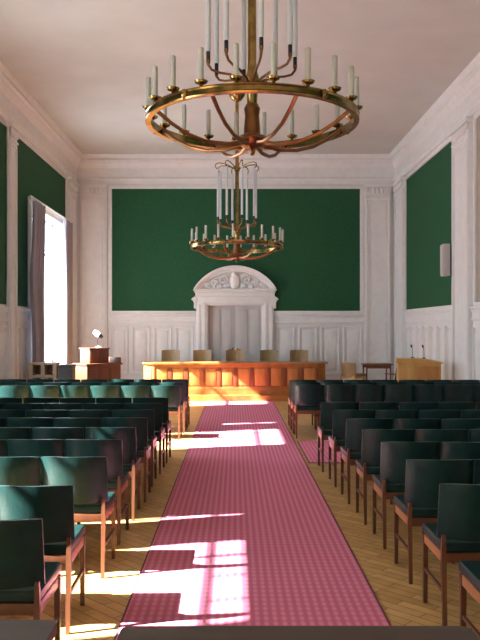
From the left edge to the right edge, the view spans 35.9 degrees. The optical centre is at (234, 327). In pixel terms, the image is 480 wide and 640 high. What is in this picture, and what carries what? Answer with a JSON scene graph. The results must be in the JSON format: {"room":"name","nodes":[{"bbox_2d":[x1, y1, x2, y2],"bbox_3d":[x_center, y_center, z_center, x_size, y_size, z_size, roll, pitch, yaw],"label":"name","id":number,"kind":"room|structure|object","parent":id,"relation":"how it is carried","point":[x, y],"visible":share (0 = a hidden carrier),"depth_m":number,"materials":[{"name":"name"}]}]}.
{"room":"assembly chamber","nodes":[
{"label":"assembly chamber","id":0,"kind":"room"},
{"bbox_2d":[0,60,82,381],"bbox_3d":[-4.232,-1.415,7.550,0.535,6.230,24.500,0,0,0],"label":"wall","id":1,"kind":"structure","parent":0,"point":[38,159],"depth_m":14.46,"materials":[{"name":"white paint"}]},
{"bbox_2d":[27,195,71,378],"bbox_3d":[-4.203,-0.765,16.320,0.494,3.830,3.540,0,0,0],"label":"window","id":2,"kind":"structure","parent":1,"relation":"in","point":[56,229],"depth_m":17.80,"materials":[{"name":"glass"}]},
{"bbox_2d":[30,201,45,361],"bbox_3d":[-3.973,-0.425,14.906,0.140,4.190,0.938,0,0,0],"label":"curtain","id":3,"kind":"object","parent":2,"relation":"hanging from","point":[37,263],"visible":0.78,"depth_m":14.79,"materials":[{"name":"fabric"}]},
{"bbox_2d":[62,220,72,363],"bbox_3d":[-3.972,-0.425,17.582,0.142,4.190,0.646,0,0,0],"label":"curtain","id":4,"kind":"object","parent":2,"relation":"attached to","point":[67,260],"visible":0.78,"depth_m":17.38,"materials":[{"name":"fabric"}]},
{"bbox_2d":[77,154,394,379],"bbox_3d":[0.025,-1.415,19.532,8.450,6.230,0.535,0,0,0],"label":"wall","id":5,"kind":"structure","parent":0,"point":[139,272],"depth_m":19.49,"materials":[{"name":"white paint"}]},
{"bbox_2d":[191,265,278,360],"bbox_3d":[0.000,0.020,19.540,2.297,3.300,0.560,0,0,0],"label":"door","id":6,"kind":"structure","parent":5,"relation":"in","point":[234,305],"depth_m":19.41,"materials":[{"name":"paint"}]},
{"bbox_2d":[0,0,479,153],"bbox_3d":[0.025,-4.630,7.550,9.050,0.200,24.500,0,0,0],"label":"ceiling","id":7,"kind":"structure","parent":0,"point":[87,64],"depth_m":12.53,"materials":[{"name":"paint"}]},
{"bbox_2d":[189,94,284,261],"bbox_3d":[0.043,-2.894,14.197,1.831,3.268,1.841,0,0,-40],"label":"chandelier","id":8,"kind":"object","parent":7,"relation":"hanging from","point":[236,254],"visible":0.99,"depth_m":14.14,"materials":[{"name":"gold metal"}]},
{"bbox_2d":[142,0,362,157],"bbox_3d":[0.147,-2.994,6.277,1.831,3.068,1.841,0,0,-36],"label":"chandelier","id":9,"kind":"object","parent":7,"relation":"hanging from","point":[249,83],"visible":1,"depth_m":6.13,"materials":[{"name":"gold metal"}]},
{"bbox_2d":[146,77,150,104],"bbox_3d":[-0.719,-1.960,6.143,0.042,0.244,0.040,0,0,0],"label":"candle","id":10,"kind":"object","parent":9,"relation":"on","point":[148,80],"depth_m":6.13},
{"bbox_2d":[153,66,157,94],"bbox_3d":[-0.635,-1.960,5.883,0.042,0.244,0.040,0,0,0],"label":"candle","id":11,"kind":"object","parent":9,"relation":"on","point":[155,69],"depth_m":5.87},
{"bbox_2d":[170,55,175,85],"bbox_3d":[-0.474,-1.960,5.661,0.042,0.244,0.040,0,0,0],"label":"candle","id":12,"kind":"object","parent":9,"relation":"on","point":[173,58],"depth_m":5.64,"materials":[{"name":"wax"}]},
{"bbox_2d":[182,104,185,129],"bbox_3d":[-0.474,-1.960,6.899,0.042,0.244,0.040,0,0,0],"label":"candle","id":13,"kind":"object","parent":9,"relation":"on","point":[183,106],"depth_m":6.88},
{"bbox_2d":[198,47,203,78],"bbox_3d":[-0.252,-1.960,5.500,0.042,0.244,0.040,0,0,0],"label":"candle","id":14,"kind":"object","parent":9,"relation":"on","point":[200,50],"depth_m":5.48,"materials":[{"name":"wax"}]},
{"bbox_2d":[206,109,210,133],"bbox_3d":[-0.252,-1.960,7.060,0.042,0.244,0.040,0,0,0],"label":"candle","id":15,"kind":"object","parent":9,"relation":"on","point":[208,112],"depth_m":7.04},
{"bbox_2d":[229,75,242,82],"bbox_3d":[0.008,-1.820,5.416,0.104,0.060,0.101,0,0,0],"label":"candle holder","id":16,"kind":"object","parent":9,"relation":"on","point":[235,78],"depth_m":5.39,"materials":[{"name":"gold metal"}]},
{"bbox_2d":[233,43,238,74],"bbox_3d":[0.008,-1.960,5.416,0.042,0.244,0.040,0,0,0],"label":"candle","id":17,"kind":"object","parent":9,"relation":"on","point":[235,46],"depth_m":5.40,"materials":[{"name":"wax"}]},
{"bbox_2d":[271,43,275,74],"bbox_3d":[0.282,-1.960,5.416,0.042,0.244,0.040,0,0,0],"label":"candle","id":18,"kind":"object","parent":9,"relation":"on","point":[273,45],"depth_m":5.40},
{"bbox_2d":[267,75,280,82],"bbox_3d":[0.282,-1.820,5.416,0.104,0.060,0.101,0,0,0],"label":"candle holder","id":19,"kind":"object","parent":9,"relation":"on","point":[272,78],"depth_m":5.39,"materials":[{"name":"gold metal"}]},
{"bbox_2d":[290,109,293,133],"bbox_3d":[0.542,-1.960,7.060,0.042,0.244,0.040,0,0,0],"label":"candle","id":20,"kind":"object","parent":9,"relation":"on","point":[292,112],"depth_m":7.04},
{"bbox_2d":[305,47,310,78],"bbox_3d":[0.542,-1.960,5.500,0.042,0.244,0.040,0,0,0],"label":"candle","id":21,"kind":"object","parent":9,"relation":"on","point":[307,50],"depth_m":5.48,"materials":[{"name":"wax"}]},
{"bbox_2d":[315,104,318,129],"bbox_3d":[0.764,-1.960,6.899,0.042,0.244,0.040,0,0,0],"label":"candle","id":22,"kind":"object","parent":9,"relation":"on","point":[316,106],"depth_m":6.88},
{"bbox_2d":[332,55,337,85],"bbox_3d":[0.764,-1.960,5.661,0.042,0.244,0.040,0,0,0],"label":"candle","id":23,"kind":"object","parent":9,"relation":"on","point":[334,58],"depth_m":5.64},
{"bbox_2d":[349,66,353,94],"bbox_3d":[0.925,-1.960,5.883,0.042,0.244,0.040,0,0,0],"label":"candle","id":24,"kind":"object","parent":9,"relation":"on","point":[351,68],"depth_m":5.87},
{"bbox_2d":[354,77,358,104],"bbox_3d":[1.009,-1.960,6.143,0.042,0.244,0.040,0,0,0],"label":"candle","id":25,"kind":"object","parent":9,"relation":"on","point":[356,79],"depth_m":6.13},
{"bbox_2d":[0,401,479,639],"bbox_3d":[0.025,1.800,7.550,9.050,0.200,24.500,0,0,0],"label":"floor","id":26,"kind":"structure","parent":0,"point":[106,599],"depth_m":5.48,"materials":[{"name":"wood"}]},
{"bbox_2d":[0,439,6,456],"bbox_3d":[-2.037,1.285,6.016,0.450,0.831,0.528,0,0,0],"label":"chair","id":27,"kind":"object","parent":26,"relation":"on","point":[3,452],"visible":0.06,"depth_m":5.83,"materials":[{"name":"green leather"}]},
{"bbox_2d":[0,397,21,409],"bbox_3d":[-2.913,1.285,9.510,0.450,0.831,0.528,0,0,0],"label":"chair","id":28,"kind":"object","parent":26,"relation":"on","point":[4,400],"visible":0.09,"depth_m":9.27,"materials":[{"name":"green leather"}]},
{"bbox_2d":[0,410,25,426],"bbox_3d":[-2.481,1.285,8.130,0.450,0.831,0.528,0,0,-1],"label":"chair","id":29,"kind":"object","parent":26,"relation":"on","point":[5,414],"visible":0.15,"depth_m":7.89,"materials":[{"name":"green leather"}]},
{"bbox_2d":[0,379,25,385],"bbox_3d":[-3.802,1.285,12.833,0.450,0.831,0.528,0,0,-1],"label":"chair","id":30,"kind":"object","parent":26,"relation":"on","point":[3,382],"visible":0.1,"depth_m":12.58,"materials":[{"name":"green leather"}]},
{"bbox_2d":[0,385,28,402],"bbox_3d":[-3.362,1.285,11.438,0.450,0.831,0.528,0,0,1],"label":"chair","id":31,"kind":"object","parent":26,"relation":"on","point":[22,392],"visible":0.2,"depth_m":11.20,"materials":[{"name":"green leather"}]},
{"bbox_2d":[0,427,30,456],"bbox_3d":[-2.031,1.285,6.720,0.450,0.831,0.528,0,0,1],"label":"chair","id":32,"kind":"object","parent":26,"relation":"on","point":[6,433],"visible":0.14,"depth_m":6.48,"materials":[{"name":"green leather"}]},
{"bbox_2d":[0,456,40,485],"bbox_3d":[-1.565,1.285,5.240,0.450,0.831,0.528,0,0,0],"label":"chair","id":33,"kind":"object","parent":26,"relation":"on","point":[14,471],"visible":0.27,"depth_m":5.01,"materials":[{"name":"green leather"}]},
{"bbox_2d":[5,403,43,409],"bbox_3d":[-2.456,1.285,8.824,0.450,0.831,0.528,0,0,1],"label":"chair","id":34,"kind":"object","parent":26,"relation":"on","point":[9,406],"visible":0.13,"depth_m":8.58,"materials":[{"name":"green leather"}]},
{"bbox_2d":[0,620,55,639],"bbox_3d":[-1.127,1.325,2.105,1.105,0.750,0.610,0,0,0],"label":"desk","id":35,"kind":"object","parent":26,"relation":"on","point":[9,629],"visible":1,"depth_m":2.33,"materials":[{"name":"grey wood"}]},
{"bbox_2d":[15,382,42,396],"bbox_3d":[-3.332,1.285,12.149,0.450,0.831,0.528,0,0,0],"label":"chair","id":36,"kind":"object","parent":26,"relation":"on","point":[29,384],"visible":0.09,"depth_m":11.90,"materials":[{"name":"green leather"}]},
{"bbox_2d":[0,519,60,639],"bbox_3d":[-1.117,1.285,3.593,0.450,0.831,0.528,0,0,0],"label":"chair","id":37,"kind":"object","parent":26,"relation":"on","point":[28,583],"visible":1,"depth_m":3.40,"materials":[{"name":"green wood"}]},
{"bbox_2d":[7,417,53,438],"bbox_3d":[-2.013,1.285,7.430,0.450,0.831,0.528,0,0,-1],"label":"chair","id":38,"kind":"object","parent":26,"relation":"on","point":[31,423],"visible":0.1,"depth_m":7.19,"materials":[{"name":"green leather"}]},
{"bbox_2d":[7,439,64,485],"bbox_3d":[-1.576,1.285,6.027,0.450,0.831,0.528,0,0,0],"label":"chair","id":39,"kind":"object","parent":26,"relation":"on","point":[39,448],"visible":0.17,"depth_m":5.79,"materials":[{"name":"green leather"}]},
{"bbox_2d":[23,397,58,409],"bbox_3d":[-2.445,1.285,9.522,0.450,0.831,0.528,0,0,1],"label":"chair","id":40,"kind":"object","parent":26,"relation":"on","point":[28,399],"visible":0.07,"depth_m":9.28,"materials":[{"name":"green leather"}]},
{"bbox_2d":[0,485,84,634],"bbox_3d":[-1.137,1.285,4.318,0.450,0.831,0.528,0,0,-1],"label":"chair","id":41,"kind":"object","parent":26,"relation":"on","point":[53,504],"visible":0.67,"depth_m":4.12,"materials":[{"name":"green leather"}]},
{"bbox_2d":[28,362,60,378],"bbox_3d":[-3.640,1.183,14.143,0.540,1.035,0.315,0,0,0],"label":"shelf","id":42,"kind":"object","parent":26,"relation":"on","point":[37,370],"visible":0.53,"depth_m":14.00,"materials":[{"name":"brown wood"}]},
{"bbox_2d":[30,385,59,402],"bbox_3d":[-2.899,1.285,11.447,0.450,0.831,0.528,0,0,0],"label":"chair","id":43,"kind":"object","parent":26,"relation":"on","point":[37,390],"visible":0.2,"depth_m":11.21,"materials":[{"name":"green leather"}]},
{"bbox_2d":[26,410,67,425],"bbox_3d":[-2.020,1.285,8.110,0.450,0.831,0.528,0,0,-1],"label":"chair","id":44,"kind":"object","parent":26,"relation":"on","point":[53,414],"visible":0.1,"depth_m":7.87,"materials":[{"name":"green leather"}]},
{"bbox_2d":[43,382,70,397],"bbox_3d":[-2.876,1.285,12.134,0.450,0.831,0.528,0,0,0],"label":"chair","id":45,"kind":"object","parent":26,"relation":"on","point":[59,384],"visible":0.09,"depth_m":11.89,"materials":[{"name":"green leather"}]},
{"bbox_2d":[32,427,83,456],"bbox_3d":[-1.570,1.285,6.718,0.450,0.831,0.528,0,0,0],"label":"chair","id":46,"kind":"object","parent":26,"relation":"on","point":[64,433],"visible":0.13,"depth_m":6.48,"materials":[{"name":"green leather"}]},
{"bbox_2d":[44,403,82,417],"bbox_3d":[-2.000,1.285,8.818,0.450,0.831,0.528,0,0,1],"label":"chair","id":47,"kind":"object","parent":26,"relation":"on","point":[48,406],"visible":0.11,"depth_m":8.57,"materials":[{"name":"green leather"}]},
{"bbox_2d":[58,364,75,378],"bbox_3d":[-3.220,1.200,14.184,0.270,1.000,0.343,0,0,0],"label":"equipment case","id":48,"kind":"object","parent":26,"relation":"on","point":[66,371],"visible":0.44,"depth_m":14.05,"materials":[{"name":"black plastic"}]},
{"bbox_2d":[60,385,89,397],"bbox_3d":[-2.439,1.285,11.449,0.450,0.831,0.528,0,0,-1],"label":"chair","id":49,"kind":"object","parent":26,"relation":"on","point":[67,390],"visible":0.17,"depth_m":11.21,"materials":[{"name":"green leather"}]},
{"bbox_2d":[54,418,100,438],"bbox_3d":[-1.544,1.285,7.416,0.450,0.831,0.528,0,0,0],"label":"chair","id":50,"kind":"object","parent":26,"relation":"on","point":[58,422],"visible":0.09,"depth_m":7.17,"materials":[{"name":"green leather"}]},
{"bbox_2d":[60,397,95,409],"bbox_3d":[-1.984,1.285,9.513,0.450,0.831,0.528,0,0,1],"label":"chair","id":51,"kind":"object","parent":26,"relation":"on","point":[83,400],"visible":0.06,"depth_m":9.27,"materials":[{"name":"green leather"}]},
{"bbox_2d":[41,456,115,578],"bbox_3d":[-1.103,1.285,5.239,0.450,0.831,0.528,0,0,0],"label":"chair","id":52,"kind":"object","parent":26,"relation":"on","point":[93,502],"visible":0.61,"depth_m":5.04,"materials":[{"name":"green leather"}]},
{"bbox_2d":[69,410,110,426],"bbox_3d":[-1.556,1.285,8.121,0.450,0.831,0.528,0,0,0],"label":"chair","id":53,"kind":"object","parent":26,"relation":"on","point":[100,414],"visible":0.17,"depth_m":7.88,"materials":[{"name":"green leather"}]},
{"bbox_2d":[65,439,128,544],"bbox_3d":[-1.115,1.285,6.021,0.450,0.831,0.528,0,0,1],"label":"chair","id":54,"kind":"object","parent":26,"relation":"on","point":[118,479],"visible":0.49,"depth_m":5.82,"materials":[{"name":"green leather"}]},
{"bbox_2d":[72,347,122,380],"bbox_3d":[-2.997,1.065,16.119,0.900,1.270,0.610,0,0,-42],"label":"pulpit","id":55,"kind":"object","parent":26,"relation":"on","point":[95,363],"visible":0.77,"depth_m":15.93,"materials":[{"name":"red wood"}]},
{"bbox_2d":[84,403,122,417],"bbox_3d":[-1.539,1.285,8.809,0.450,0.831,0.528,0,0,1],"label":"chair","id":56,"kind":"object","parent":26,"relation":"on","point":[87,406],"visible":0.15,"depth_m":8.57,"materials":[{"name":"green leather"}]},
{"bbox_2d":[90,386,119,397],"bbox_3d":[-1.982,1.285,11.434,0.450,0.831,0.528,0,0,-1],"label":"chair","id":57,"kind":"object","parent":26,"relation":"on","point":[95,391],"visible":0.18,"depth_m":11.20,"materials":[{"name":"green leather"}]},
{"bbox_2d":[85,427,140,520],"bbox_3d":[-1.106,1.285,6.733,0.450,0.831,0.528,0,0,-1],"label":"chair","id":58,"kind":"object","parent":26,"relation":"on","point":[131,462],"visible":0.52,"depth_m":6.53,"materials":[{"name":"green leather"}]},
{"bbox_2d":[96,397,131,409],"bbox_3d":[-1.529,1.285,9.517,0.450,0.831,0.528,0,0,0],"label":"chair","id":59,"kind":"object","parent":26,"relation":"on","point":[122,400],"visible":0.08,"depth_m":9.28,"materials":[{"name":"green leather"}]},
{"bbox_2d":[101,382,128,396],"bbox_3d":[-1.948,1.285,12.153,0.450,0.831,0.528,0,0,-1],"label":"chair","id":60,"kind":"object","parent":26,"relation":"on","point":[120,384],"visible":0.12,"depth_m":11.91,"materials":[{"name":"green leather"}]},
{"bbox_2d":[101,417,150,501],"bbox_3d":[-1.086,1.285,7.430,0.450,0.831,0.528,0,0,-1],"label":"chair","id":61,"kind":"object","parent":26,"relation":"on","point":[143,449],"visible":0.49,"depth_m":7.24,"materials":[{"name":"green leather"}]},
{"bbox_2d":[112,410,156,486],"bbox_3d":[-1.099,1.285,8.123,0.450,0.831,0.528,0,0,-1],"label":"chair","id":62,"kind":"object","parent":26,"relation":"on","point":[149,414],"visible":0.45,"depth_m":7.93,"materials":[{"name":"green leather"}]},
{"bbox_2d":[121,385,150,402],"bbox_3d":[-1.516,1.285,11.442,0.450,0.831,0.528,0,0,0],"label":"chair","id":63,"kind":"object","parent":26,"relation":"on","point":[130,391],"visible":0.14,"depth_m":11.21,"materials":[{"name":"green leather"}]},
{"bbox_2d":[129,382,156,393],"bbox_3d":[-1.485,1.285,12.152,0.450,0.831,0.528,0,0,0],"label":"chair","id":64,"kind":"object","parent":26,"relation":"on","point":[150,384],"visible":0.08,"depth_m":11.91,"materials":[{"name":"green leather"}]},
{"bbox_2d":[123,403,164,473],"bbox_3d":[-1.076,1.285,8.813,0.450,0.831,0.528,0,0,0],"label":"chair","id":65,"kind":"object","parent":26,"relation":"on","point":[159,431],"visible":0.46,"depth_m":8.62,"materials":[{"name":"green leather"}]},
{"bbox_2d":[133,397,170,462],"bbox_3d":[-1.063,1.285,9.521,0.450,0.831,0.528,0,0,1],"label":"chair","id":66,"kind":"object","parent":26,"relation":"on","point":[166,423],"visible":0.48,"depth_m":9.32,"materials":[{"name":"green leather"}]},
{"bbox_2d":[151,385,181,439],"bbox_3d":[-1.055,1.285,11.438,0.450,0.831,0.528,0,0,1],"label":"chair","id":67,"kind":"object","parent":26,"relation":"on","point":[171,392],"visible":0.61,"depth_m":11.23,"materials":[{"name":"green leather"}]},
{"bbox_2d":[157,382,186,433],"bbox_3d":[-1.027,1.285,12.136,0.450,0.831,0.528,0,0,0],"label":"chair","id":68,"kind":"object","parent":26,"relation":"on","point":[181,384],"visible":0.46,"depth_m":11.94,"materials":[{"name":"green wood"}]},
{"bbox_2d":[162,379,189,427],"bbox_3d":[-1.021,1.285,12.848,0.450,0.831,0.528,0,0,1],"label":"chair","id":69,"kind":"object","parent":26,"relation":"on","point":[187,397],"visible":0.41,"depth_m":12.65,"materials":[{"name":"green leather"}]},
{"bbox_2d":[189,395,288,400],"bbox_3d":[0.025,1.635,18.350,8.450,0.130,2.300,0,0,0],"label":"platform","id":70,"kind":"object","parent":26,"relation":"on","point":[192,397],"visible":0.06,"depth_m":17.20,"materials":[{"name":"orange wood"}]},
{"bbox_2d":[161,350,179,360],"bbox_3d":[-1.610,1.060,18.389,0.460,1.021,0.528,0,0,0],"label":"upholstered chair","id":71,"kind":"object","parent":70,"relation":"on","point":[167,355],"visible":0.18,"depth_m":18.59,"materials":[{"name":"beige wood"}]},
{"bbox_2d":[193,350,211,360],"bbox_3d":[-0.821,1.060,18.389,0.460,1.021,0.528,0,0,1],"label":"upholstered chair","id":72,"kind":"object","parent":70,"relation":"on","point":[198,355],"visible":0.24,"depth_m":18.59,"materials":[{"name":"beige leather"}]},
{"bbox_2d":[142,361,327,394],"bbox_3d":[0.000,1.195,17.770,4.440,0.750,0.800,0,0,0],"label":"table","id":73,"kind":"object","parent":70,"relation":"on","point":[204,377],"visible":0.73,"depth_m":17.43,"materials":[{"name":"orange wood"}]},
{"bbox_2d":[226,350,243,360],"bbox_3d":[0.000,1.060,18.389,0.460,1.021,0.528,0,0,0],"label":"upholstered chair","id":74,"kind":"object","parent":70,"relation":"on","point":[231,355],"visible":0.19,"depth_m":18.59,"materials":[{"name":"beige leather"}]},
{"bbox_2d":[260,350,277,360],"bbox_3d":[0.850,1.060,18.389,0.460,1.021,0.528,0,0,2],"label":"upholstered chair","id":75,"kind":"object","parent":70,"relation":"on","point":[265,355],"visible":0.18,"depth_m":18.59,"materials":[{"name":"beige leather"}]},
{"bbox_2d":[290,350,307,360],"bbox_3d":[1.608,1.060,18.389,0.460,1.021,0.528,0,0,1],"label":"upholstered chair","id":76,"kind":"object","parent":70,"relation":"on","point":[295,355],"visible":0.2,"depth_m":18.59,"materials":[{"name":"beige leather"}]},
{"bbox_2d":[340,362,365,379],"bbox_3d":[2.806,1.190,17.623,0.528,0.761,0.450,0,0,-40],"label":"upholstered chair","id":77,"kind":"object","parent":70,"relation":"on","point":[348,369],"visible":0.77,"depth_m":17.44,"materials":[{"name":"brown wood"}]},
{"bbox_2d":[361,363,392,379],"bbox_3d":[3.400,1.210,17.750,0.660,0.720,0.560,0,0,0],"label":"side table","id":78,"kind":"object","parent":70,"relation":"on","point":[367,366],"visible":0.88,"depth_m":17.50,"materials":[{"name":"red wood"}]},
{"bbox_2d":[113,401,390,639],"bbox_3d":[0.115,1.696,9.870,1.550,0.008,14.540,0,0,0],"label":"carpet runner","id":79,"kind":"object","parent":26,"relation":"on","point":[246,534],"visible":1,"depth_m":5.76,"materials":[{"name":"red"}]},
{"bbox_2d":[117,626,478,639],"bbox_3d":[0.193,1.325,2.050,1.105,0.750,0.620,0,0,0],"label":"desk","id":80,"kind":"object","parent":26,"relation":"on","point":[128,632],"visible":1,"depth_m":2.31,"materials":[{"name":"brown wood"}]},
{"bbox_2d":[288,380,315,428],"bbox_3d":[1.147,1.285,12.700,0.450,0.831,0.528,0,0,0],"label":"chair","id":81,"kind":"object","parent":26,"relation":"on","point":[290,381],"visible":0.3,"depth_m":12.52,"materials":[{"name":"green leather"}]},
{"bbox_2d":[290,382,319,433],"bbox_3d":[1.148,1.285,12.139,0.450,0.831,0.528,0,0,0],"label":"chair","id":82,"kind":"object","parent":26,"relation":"on","point":[293,383],"visible":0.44,"depth_m":11.95,"materials":[{"name":"green leather"}]},
{"bbox_2d":[294,385,323,438],"bbox_3d":[1.155,1.285,11.582,0.450,0.831,0.528,0,0,1],"label":"chair","id":83,"kind":"object","parent":26,"relation":"on","point":[308,398],"visible":0.73,"depth_m":11.38,"materials":[{"name":"green leather"}]},
{"bbox_2d":[297,441,345,462],"bbox_3d":[2.465,1.696,10.200,3.070,0.008,1.800,0,0,0],"label":"carpet strip","id":84,"kind":"object","parent":26,"relation":"on","point":[309,448],"visible":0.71,"depth_m":10.06,"materials":[{"name":"red"}]},
{"bbox_2d":[318,402,358,471],"bbox_3d":[1.242,1.285,8.935,0.450,0.831,0.528,0,0,0],"label":"chair","id":85,"kind":"object","parent":26,"relation":"on","point":[325,429],"visible":0.5,"depth_m":8.74,"materials":[{"name":"green leather"}]},
{"bbox_2d":[325,385,353,401],"bbox_3d":[1.615,1.285,11.584,0.450,0.831,0.528,0,0,0],"label":"chair","id":86,"kind":"object","parent":26,"relation":"on","point":[333,393],"visible":0.37,"depth_m":11.36,"materials":[{"name":"green leather"}]},
{"bbox_2d":[328,410,374,486],"bbox_3d":[1.276,1.285,8.118,0.450,0.831,0.528,0,0,-1],"label":"chair","id":87,"kind":"object","parent":26,"relation":"on","point":[337,439],"visible":0.47,"depth_m":7.92,"materials":[{"name":"green leather"}]},
{"bbox_2d":[349,382,376,400],"bbox_3d":[2.071,1.285,12.152,0.450,0.831,0.528,0,0,0],"label":"chair","id":88,"kind":"object","parent":26,"relation":"on","point":[350,383],"visible":0.07,"depth_m":11.92,"materials":[{"name":"green leather"}]},
{"bbox_2d":[340,418,392,503],"bbox_3d":[1.303,1.285,7.353,0.450,0.831,0.528,0,0,-1],"label":"chair","id":89,"kind":"object","parent":26,"relation":"on","point":[352,451],"visible":0.59,"depth_m":7.15,"materials":[{"name":"green leather"}]},
{"bbox_2d":[354,385,383,408],"bbox_3d":[2.079,1.285,11.597,0.450,0.831,0.528,0,0,0],"label":"chair","id":90,"kind":"object","parent":26,"relation":"on","point":[363,393],"visible":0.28,"depth_m":11.37,"materials":[{"name":"green leather"}]},
{"bbox_2d":[355,402,397,465],"bbox_3d":[1.703,1.285,8.941,0.450,0.831,0.528,0,0,0],"label":"chair","id":91,"kind":"object","parent":26,"relation":"on","point":[375,406],"visible":0.1,"depth_m":8.70,"materials":[{"name":"green leather"}]},
{"bbox_2d":[355,429,413,524],"bbox_3d":[1.332,1.285,6.602,0.450,0.831,0.528,0,0,0],"label":"chair","id":92,"kind":"object","parent":26,"relation":"on","point":[368,465],"visible":0.44,"depth_m":6.40,"materials":[{"name":"green leather"}]},
{"bbox_2d":[375,410,417,428],"bbox_3d":[1.736,1.285,8.105,0.450,0.831,0.528,0,0,1],"label":"chair","id":93,"kind":"object","parent":26,"relation":"on","point":[389,414],"visible":0.13,"depth_m":7.86,"materials":[{"name":"green leather"}]},
{"bbox_2d":[385,385,413,409],"bbox_3d":[2.542,1.285,11.583,0.450,0.831,0.528,0,0,0],"label":"chair","id":94,"kind":"object","parent":26,"relation":"on","point":[393,393],"visible":0.33,"depth_m":11.36,"materials":[{"name":"green leather"}]},
{"bbox_2d":[372,442,439,548],"bbox_3d":[1.357,1.285,5.901,0.450,0.831,0.528,0,0,0],"label":"chair","id":95,"kind":"object","parent":26,"relation":"on","point":[390,482],"visible":0.52,"depth_m":5.70,"materials":[{"name":"green leather"}]},
{"bbox_2d":[393,419,440,441],"bbox_3d":[1.764,1.285,7.339,0.450,0.831,0.528,0,0,0],"label":"chair","id":96,"kind":"object","parent":26,"relation":"on","point":[414,424],"visible":0.08,"depth_m":7.10,"materials":[{"name":"green leather"}]},
{"bbox_2d":[399,402,437,418],"bbox_3d":[2.169,1.285,8.921,0.450,0.831,0.528,0,0,-1],"label":"chair","id":97,"kind":"object","parent":26,"relation":"on","point":[418,406],"visible":0.12,"depth_m":8.68,"materials":[{"name":"green leather"}]},
{"bbox_2d":[395,357,442,381],"bbox_3d":[3.540,1.140,14.248,0.860,1.120,0.580,0,0,10],"label":"wooden lectern","id":98,"kind":"object","parent":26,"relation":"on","point":[407,368],"visible":0.45,"depth_m":13.98,"materials":[{"name":"brown wood"}]},
{"bbox_2d":[414,385,443,402],"bbox_3d":[3.002,1.285,11.585,0.450,0.831,0.528,0,0,1],"label":"chair","id":99,"kind":"object","parent":26,"relation":"on","point":[423,393],"visible":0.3,"depth_m":11.36,"materials":[{"name":"green leather"}]},
{"bbox_2d":[393,459,473,583],"bbox_3d":[1.371,1.285,5.129,0.450,0.831,0.528,0,0,-1],"label":"chair","id":100,"kind":"object","parent":26,"relation":"on","point":[419,504],"visible":0.55,"depth_m":4.93,"materials":[{"name":"green leather"}]},
{"bbox_2d":[419,410,461,428],"bbox_3d":[2.203,1.285,8.105,0.450,0.831,0.528,0,0,1],"label":"chair","id":101,"kind":"object","parent":26,"relation":"on","point":[423,414],"visible":0.14,"depth_m":7.86,"materials":[{"name":"green leather"}]},
{"bbox_2d":[415,429,467,459],"bbox_3d":[1.796,1.285,6.605,0.450,0.831,0.528,0,0,1],"label":"chair","id":102,"kind":"object","parent":26,"relation":"on","point":[421,435],"visible":0.18,"depth_m":6.37,"materials":[{"name":"green leather"}]},
{"bbox_2d":[422,483,479,625],"bbox_3d":[1.383,1.285,4.365,0.450,0.831,0.528,0,0,0],"label":"chair","id":103,"kind":"object","parent":26,"relation":"on","point":[455,536],"visible":0.97,"depth_m":4.17,"materials":[{"name":"green leather"}]},
{"bbox_2d":[437,402,475,409],"bbox_3d":[2.628,1.285,8.940,0.450,0.831,0.528,0,0,0],"label":"chair","id":104,"kind":"object","parent":26,"relation":"on","point":[441,405],"visible":0.08,"depth_m":8.70,"materials":[{"name":"green leather"}]},
{"bbox_2d":[444,385,473,401],"bbox_3d":[3.469,1.285,11.592,0.450,0.831,0.528,0,0,1],"label":"chair","id":105,"kind":"object","parent":26,"relation":"on","point":[453,393],"visible":0.3,"depth_m":11.37,"materials":[{"name":"green leather"}]},
{"bbox_2d":[440,442,479,483],"bbox_3d":[1.818,1.285,5.891,0.450,0.831,0.528,0,0,0],"label":"chair","id":106,"kind":"object","parent":26,"relation":"on","point":[449,450],"visible":0.16,"depth_m":5.65,"materials":[{"name":"green leather"}]},
{"bbox_2d":[441,419,479,441],"bbox_3d":[2.229,1.285,7.334,0.450,0.831,0.528,0,0,0],"label":"chair","id":107,"kind":"object","parent":26,"relation":"on","point":[467,424],"visible":0.16,"depth_m":7.09,"materials":[{"name":"green leather"}]},
{"bbox_2d":[458,561,479,639],"bbox_3d":[1.386,1.285,3.612,0.450,0.831,0.528,0,0,-1],"label":"chair","id":108,"kind":"object","parent":26,"relation":"on","point":[469,577],"visible":0.98,"depth_m":3.76,"materials":[{"name":"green wood"}]},
{"bbox_2d":[461,410,479,418],"bbox_3d":[2.659,1.285,8.121,0.450,0.831,0.528,0,0,-1],"label":"chair","id":109,"kind":"object","parent":26,"relation":"on","point":[465,414],"visible":0.09,"depth_m":7.89,"materials":[{"name":"green leather"}]},
{"bbox_2d":[468,429,479,441],"bbox_3d":[2.258,1.285,6.618,0.450,0.831,0.528,0,0,-1],"label":"chair","id":110,"kind":"object","parent":26,"relation":"on","point":[473,434],"visible":0.06,"depth_m":6.42,"materials":[{"name":"green leather"}]},
{"bbox_2d":[473,459,479,483],"bbox_3d":[1.833,1.285,5.140,0.450,0.831,0.528,0,0,0],"label":"chair","id":111,"kind":"object","parent":26,"relation":"on","point":[476,478],"visible":0.04,"depth_m":4.96,"materials":[{"name":"green leather"}]},
{"bbox_2d":[474,385,479,409],"bbox_3d":[3.929,1.285,11.601,0.450,0.831,0.528,0,0,1],"label":"chair","id":112,"kind":"object","parent":26,"relation":"on","point":[476,387],"visible":0.17,"depth_m":11.42,"materials":[{"name":"green leather"}]},
{"bbox_2d":[389,52,479,379],"bbox_3d":[4.282,-1.415,7.550,0.535,6.230,24.500,0,0,0],"label":"wall","id":113,"kind":"structure","parent":0,"point":[436,186],"depth_m":15.04,"materials":[{"name":"white paint"}]},
{"bbox_2d":[440,244,451,275],"bbox_3d":[4.128,-1.320,14.405,0.220,0.620,0.230,0,0,0],"label":"wall speaker","id":114,"kind":"object","parent":113,"relation":"attached to","point":[445,254],"visible":0.91,"depth_m":14.29,"materials":[{"name":"white plastic"}]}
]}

